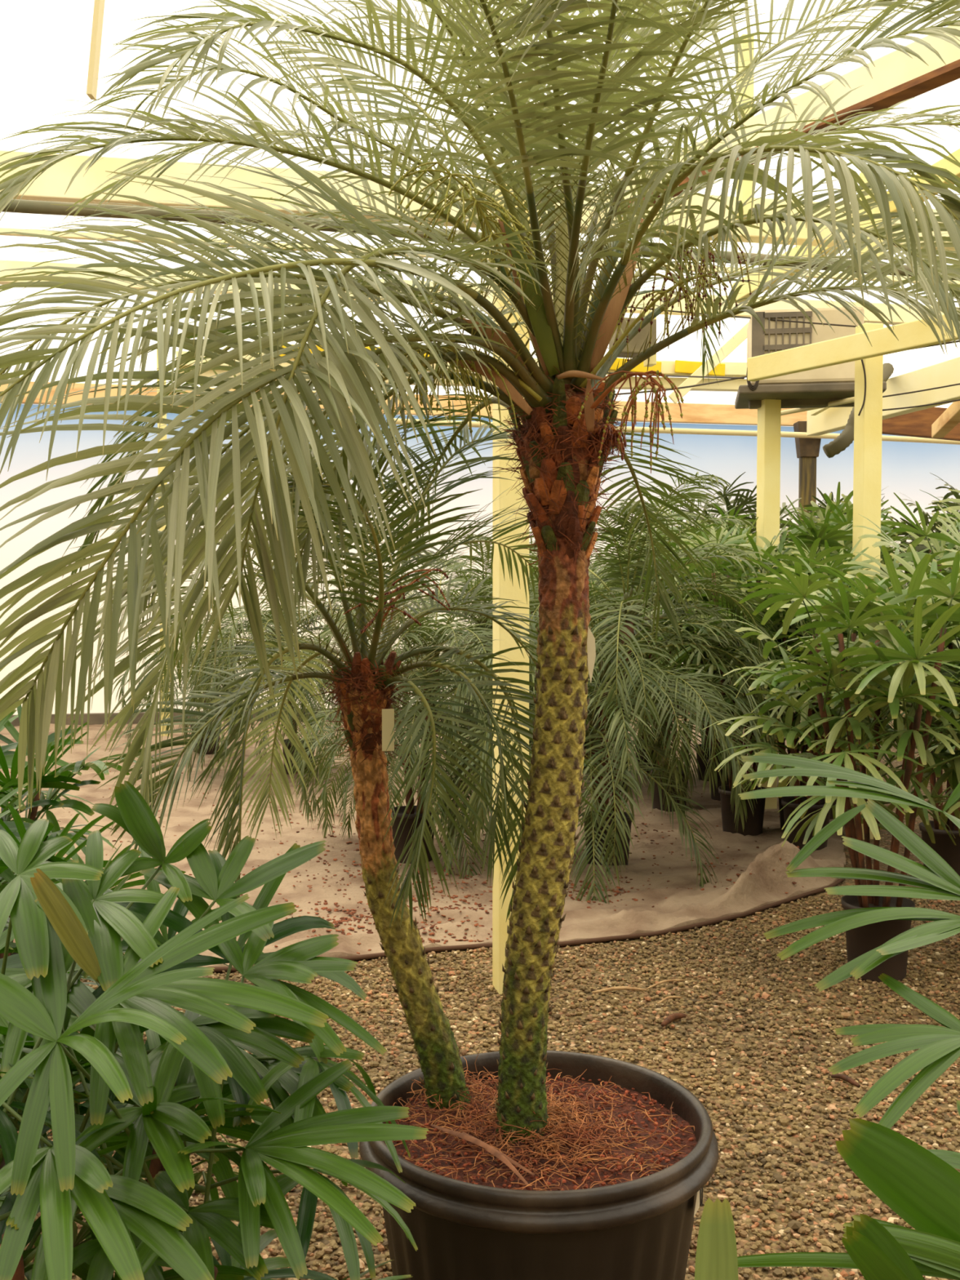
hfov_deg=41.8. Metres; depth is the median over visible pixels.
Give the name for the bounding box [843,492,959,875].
palm
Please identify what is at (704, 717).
leaf
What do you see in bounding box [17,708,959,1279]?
floor
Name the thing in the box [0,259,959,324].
ceiling beam
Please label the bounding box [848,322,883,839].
support post
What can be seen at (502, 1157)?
dead leaf
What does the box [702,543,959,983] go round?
palm
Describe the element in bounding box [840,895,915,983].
pot
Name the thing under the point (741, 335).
ceiling beam
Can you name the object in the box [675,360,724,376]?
beam
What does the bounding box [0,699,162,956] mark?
palm
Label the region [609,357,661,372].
beam
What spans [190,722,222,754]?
pot
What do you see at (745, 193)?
ceiling beam
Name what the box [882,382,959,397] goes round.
cable
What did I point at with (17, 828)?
palm
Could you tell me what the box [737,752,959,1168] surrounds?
palm
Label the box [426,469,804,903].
date palm
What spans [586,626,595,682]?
plant tag
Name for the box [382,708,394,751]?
plant tag
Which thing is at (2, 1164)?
pot
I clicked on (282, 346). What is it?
beam
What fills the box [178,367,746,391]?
ceiling beam
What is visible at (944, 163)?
ceiling beam
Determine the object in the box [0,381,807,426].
beam
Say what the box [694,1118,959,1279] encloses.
palm
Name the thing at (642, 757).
pot
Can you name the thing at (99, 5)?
strap
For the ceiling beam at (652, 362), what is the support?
attached to the ceiling
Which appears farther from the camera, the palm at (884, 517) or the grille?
the palm at (884, 517)
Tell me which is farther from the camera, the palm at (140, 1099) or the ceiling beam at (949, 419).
the ceiling beam at (949, 419)
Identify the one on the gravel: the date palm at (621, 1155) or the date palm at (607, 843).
the date palm at (621, 1155)
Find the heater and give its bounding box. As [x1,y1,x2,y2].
[734,306,886,408]
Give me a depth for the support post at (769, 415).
8.90 m
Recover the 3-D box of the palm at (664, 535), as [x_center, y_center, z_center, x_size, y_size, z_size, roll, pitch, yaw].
[1.481,0.025,10.641,1.388,2.262,1.487,0,3,0]
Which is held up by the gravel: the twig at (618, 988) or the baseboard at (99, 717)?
the twig at (618, 988)
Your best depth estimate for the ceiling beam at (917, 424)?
12.47 m
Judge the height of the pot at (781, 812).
0.310 m
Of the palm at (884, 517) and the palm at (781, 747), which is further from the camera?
the palm at (884, 517)
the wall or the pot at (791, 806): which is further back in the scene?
the wall
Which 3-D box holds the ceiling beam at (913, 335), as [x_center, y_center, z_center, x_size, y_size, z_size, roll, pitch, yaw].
[2.255,-1.767,7.605,0.060,0.184,1.654,-2,3,-35]
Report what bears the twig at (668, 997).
on the gravel
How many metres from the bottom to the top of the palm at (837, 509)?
2.406 m
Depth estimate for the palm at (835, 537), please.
8.25 m
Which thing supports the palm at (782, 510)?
on the cloth
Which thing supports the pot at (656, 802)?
on the palm at (656, 802)
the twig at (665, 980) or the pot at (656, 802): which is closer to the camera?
the twig at (665, 980)
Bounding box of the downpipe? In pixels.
[793,421,821,520]
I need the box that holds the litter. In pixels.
[9,737,822,954]
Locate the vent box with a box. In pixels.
[608,317,656,358]
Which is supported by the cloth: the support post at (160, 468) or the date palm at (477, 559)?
the date palm at (477, 559)
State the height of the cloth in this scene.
0.268 m
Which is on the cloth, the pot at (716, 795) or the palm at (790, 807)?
the palm at (790, 807)
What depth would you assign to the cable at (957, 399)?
7.94 m
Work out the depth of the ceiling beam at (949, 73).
6.40 m
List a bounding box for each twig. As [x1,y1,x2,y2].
[591,986,647,993]
[646,979,684,989]
[657,995,682,1004]
[661,1013,686,1026]
[831,1073,860,1087]
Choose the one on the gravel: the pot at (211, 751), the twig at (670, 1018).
the twig at (670, 1018)
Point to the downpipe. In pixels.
(807, 450)
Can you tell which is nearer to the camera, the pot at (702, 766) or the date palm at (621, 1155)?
the date palm at (621, 1155)
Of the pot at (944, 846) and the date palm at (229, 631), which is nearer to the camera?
the pot at (944, 846)
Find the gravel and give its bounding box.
[0,894,959,1279]
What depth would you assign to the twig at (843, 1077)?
4.05 m
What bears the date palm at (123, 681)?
on the cloth
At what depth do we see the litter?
6.36 m
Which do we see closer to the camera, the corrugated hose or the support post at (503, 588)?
the support post at (503, 588)
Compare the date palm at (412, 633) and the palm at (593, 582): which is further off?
the palm at (593, 582)
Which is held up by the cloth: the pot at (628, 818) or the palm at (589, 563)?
the palm at (589, 563)
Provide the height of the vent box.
0.320 m
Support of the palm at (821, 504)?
on the cloth
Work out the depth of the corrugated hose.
9.34 m
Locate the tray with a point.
(792, 394)
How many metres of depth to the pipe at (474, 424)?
15.31 m
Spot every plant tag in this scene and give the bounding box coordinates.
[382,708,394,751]
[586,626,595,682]
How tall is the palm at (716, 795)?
2.116 m
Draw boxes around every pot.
[0,1071,5,1200]
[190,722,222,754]
[282,737,315,774]
[359,1049,719,1279]
[390,805,436,863]
[582,810,633,866]
[635,738,664,773]
[649,766,688,812]
[694,743,719,781]
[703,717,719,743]
[707,757,739,800]
[718,785,766,835]
[778,795,804,831]
[781,796,832,851]
[822,778,840,819]
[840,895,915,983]
[919,820,959,875]
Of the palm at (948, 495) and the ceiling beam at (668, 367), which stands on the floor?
the palm at (948, 495)
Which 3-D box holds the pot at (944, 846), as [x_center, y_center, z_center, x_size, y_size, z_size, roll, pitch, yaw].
[2.550,1.167,6.857,0.294,0.310,0.294,0,2,0]
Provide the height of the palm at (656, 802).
2.204 m
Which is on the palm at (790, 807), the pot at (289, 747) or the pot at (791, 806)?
the pot at (791, 806)
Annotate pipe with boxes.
[1,199,959,280]
[393,417,959,444]
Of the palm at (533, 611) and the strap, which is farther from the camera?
the palm at (533, 611)
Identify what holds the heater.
on the support post at (769, 415)
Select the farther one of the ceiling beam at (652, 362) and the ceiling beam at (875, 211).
the ceiling beam at (652, 362)
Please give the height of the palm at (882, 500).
2.627 m
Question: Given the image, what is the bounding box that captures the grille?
[751,311,812,357]
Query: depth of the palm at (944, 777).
5.32 m
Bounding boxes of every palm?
[0,0,959,1279]
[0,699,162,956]
[0,780,428,1279]
[0,782,186,1200]
[111,604,282,754]
[178,560,398,782]
[278,555,537,879]
[373,532,595,778]
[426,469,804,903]
[489,551,598,628]
[534,563,604,768]
[586,568,676,791]
[590,513,759,812]
[599,515,702,773]
[634,516,800,800]
[639,506,836,835]
[645,497,781,781]
[666,471,756,743]
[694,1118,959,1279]
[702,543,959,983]
[707,531,901,851]
[708,546,899,831]
[731,497,807,543]
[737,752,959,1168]
[748,487,847,753]
[773,506,905,819]
[779,481,914,781]
[779,493,911,624]
[808,485,902,626]
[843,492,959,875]
[880,488,959,794]
[880,548,959,817]
[882,487,959,764]
[917,472,959,559]
[920,489,959,554]
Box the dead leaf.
[430,1124,534,1185]
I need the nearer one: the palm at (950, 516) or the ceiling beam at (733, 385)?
the palm at (950, 516)
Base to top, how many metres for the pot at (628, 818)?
0.310 m
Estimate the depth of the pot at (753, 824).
8.00 m
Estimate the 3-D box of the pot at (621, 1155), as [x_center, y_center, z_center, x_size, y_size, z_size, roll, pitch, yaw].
[0.121,1.246,2.637,0.744,0.521,0.744,0,2,0]
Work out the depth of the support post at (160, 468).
13.10 m
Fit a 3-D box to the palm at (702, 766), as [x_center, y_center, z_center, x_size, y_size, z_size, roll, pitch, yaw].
[1.932,-0.024,10.232,1.256,2.395,1.368,-2,3,-41]
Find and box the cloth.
[0,720,845,975]
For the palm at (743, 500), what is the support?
on the cloth
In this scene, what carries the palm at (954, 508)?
on the floor
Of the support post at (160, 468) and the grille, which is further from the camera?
the support post at (160, 468)
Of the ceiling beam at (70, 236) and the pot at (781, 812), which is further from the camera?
the ceiling beam at (70, 236)
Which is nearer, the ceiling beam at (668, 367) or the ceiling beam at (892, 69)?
the ceiling beam at (892, 69)
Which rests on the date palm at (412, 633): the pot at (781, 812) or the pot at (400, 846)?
the pot at (400, 846)
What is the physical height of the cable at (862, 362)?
0.411 m
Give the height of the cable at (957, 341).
0.334 m
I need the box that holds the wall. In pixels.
[0,403,959,715]
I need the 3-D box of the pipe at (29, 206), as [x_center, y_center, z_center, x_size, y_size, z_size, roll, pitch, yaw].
[0.326,-2.001,6.386,6.820,0.163,0.060,-1,3,-12]
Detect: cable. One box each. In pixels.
[607,372,744,378]
[614,340,959,395]
[627,306,856,327]
[857,359,866,415]
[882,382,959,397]
[882,399,959,410]
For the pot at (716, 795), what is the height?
0.310 m
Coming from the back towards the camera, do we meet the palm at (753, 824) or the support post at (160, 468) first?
the support post at (160, 468)
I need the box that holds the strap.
[86,0,105,99]
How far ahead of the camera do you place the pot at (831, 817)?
8.55 m
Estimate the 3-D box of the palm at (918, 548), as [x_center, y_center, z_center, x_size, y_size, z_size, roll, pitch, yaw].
[4.180,-0.158,11.279,1.423,2.571,1.416,0,3,0]
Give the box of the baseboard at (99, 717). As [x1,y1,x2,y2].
[8,705,689,726]
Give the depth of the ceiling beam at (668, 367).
12.25 m
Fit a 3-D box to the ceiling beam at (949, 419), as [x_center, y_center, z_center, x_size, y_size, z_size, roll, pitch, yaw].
[3.794,-1.828,9.930,0.100,0.229,2.040,0,3,11]
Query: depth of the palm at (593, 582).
9.53 m
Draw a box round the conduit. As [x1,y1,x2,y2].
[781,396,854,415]
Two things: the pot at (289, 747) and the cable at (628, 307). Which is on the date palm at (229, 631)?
the pot at (289, 747)
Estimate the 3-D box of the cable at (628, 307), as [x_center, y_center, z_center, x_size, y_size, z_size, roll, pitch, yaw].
[2.011,-2.182,8.611,2.394,0.378,0.218,1,3,20]
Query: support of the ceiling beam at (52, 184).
attached to the ceiling
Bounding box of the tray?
[734,381,886,408]
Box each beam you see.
[0,150,956,251]
[0,227,959,284]
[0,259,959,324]
[0,381,807,426]
[175,351,746,377]
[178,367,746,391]
[279,344,429,356]
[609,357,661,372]
[610,26,959,218]
[618,58,959,208]
[643,311,656,366]
[668,321,749,404]
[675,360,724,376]
[732,148,959,302]
[736,33,754,221]
[746,314,958,381]
[806,356,959,435]
[810,407,830,415]
[859,172,884,262]
[881,407,959,440]
[931,400,959,438]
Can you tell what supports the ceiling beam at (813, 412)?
attached to the ceiling beam at (947, 372)
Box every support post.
[156,349,169,736]
[492,184,529,995]
[755,399,781,808]
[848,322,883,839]
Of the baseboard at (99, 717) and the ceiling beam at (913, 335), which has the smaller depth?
the ceiling beam at (913, 335)
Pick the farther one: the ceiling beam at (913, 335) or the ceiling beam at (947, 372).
the ceiling beam at (947, 372)
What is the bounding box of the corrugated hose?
[822,362,893,457]
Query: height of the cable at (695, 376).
0.260 m

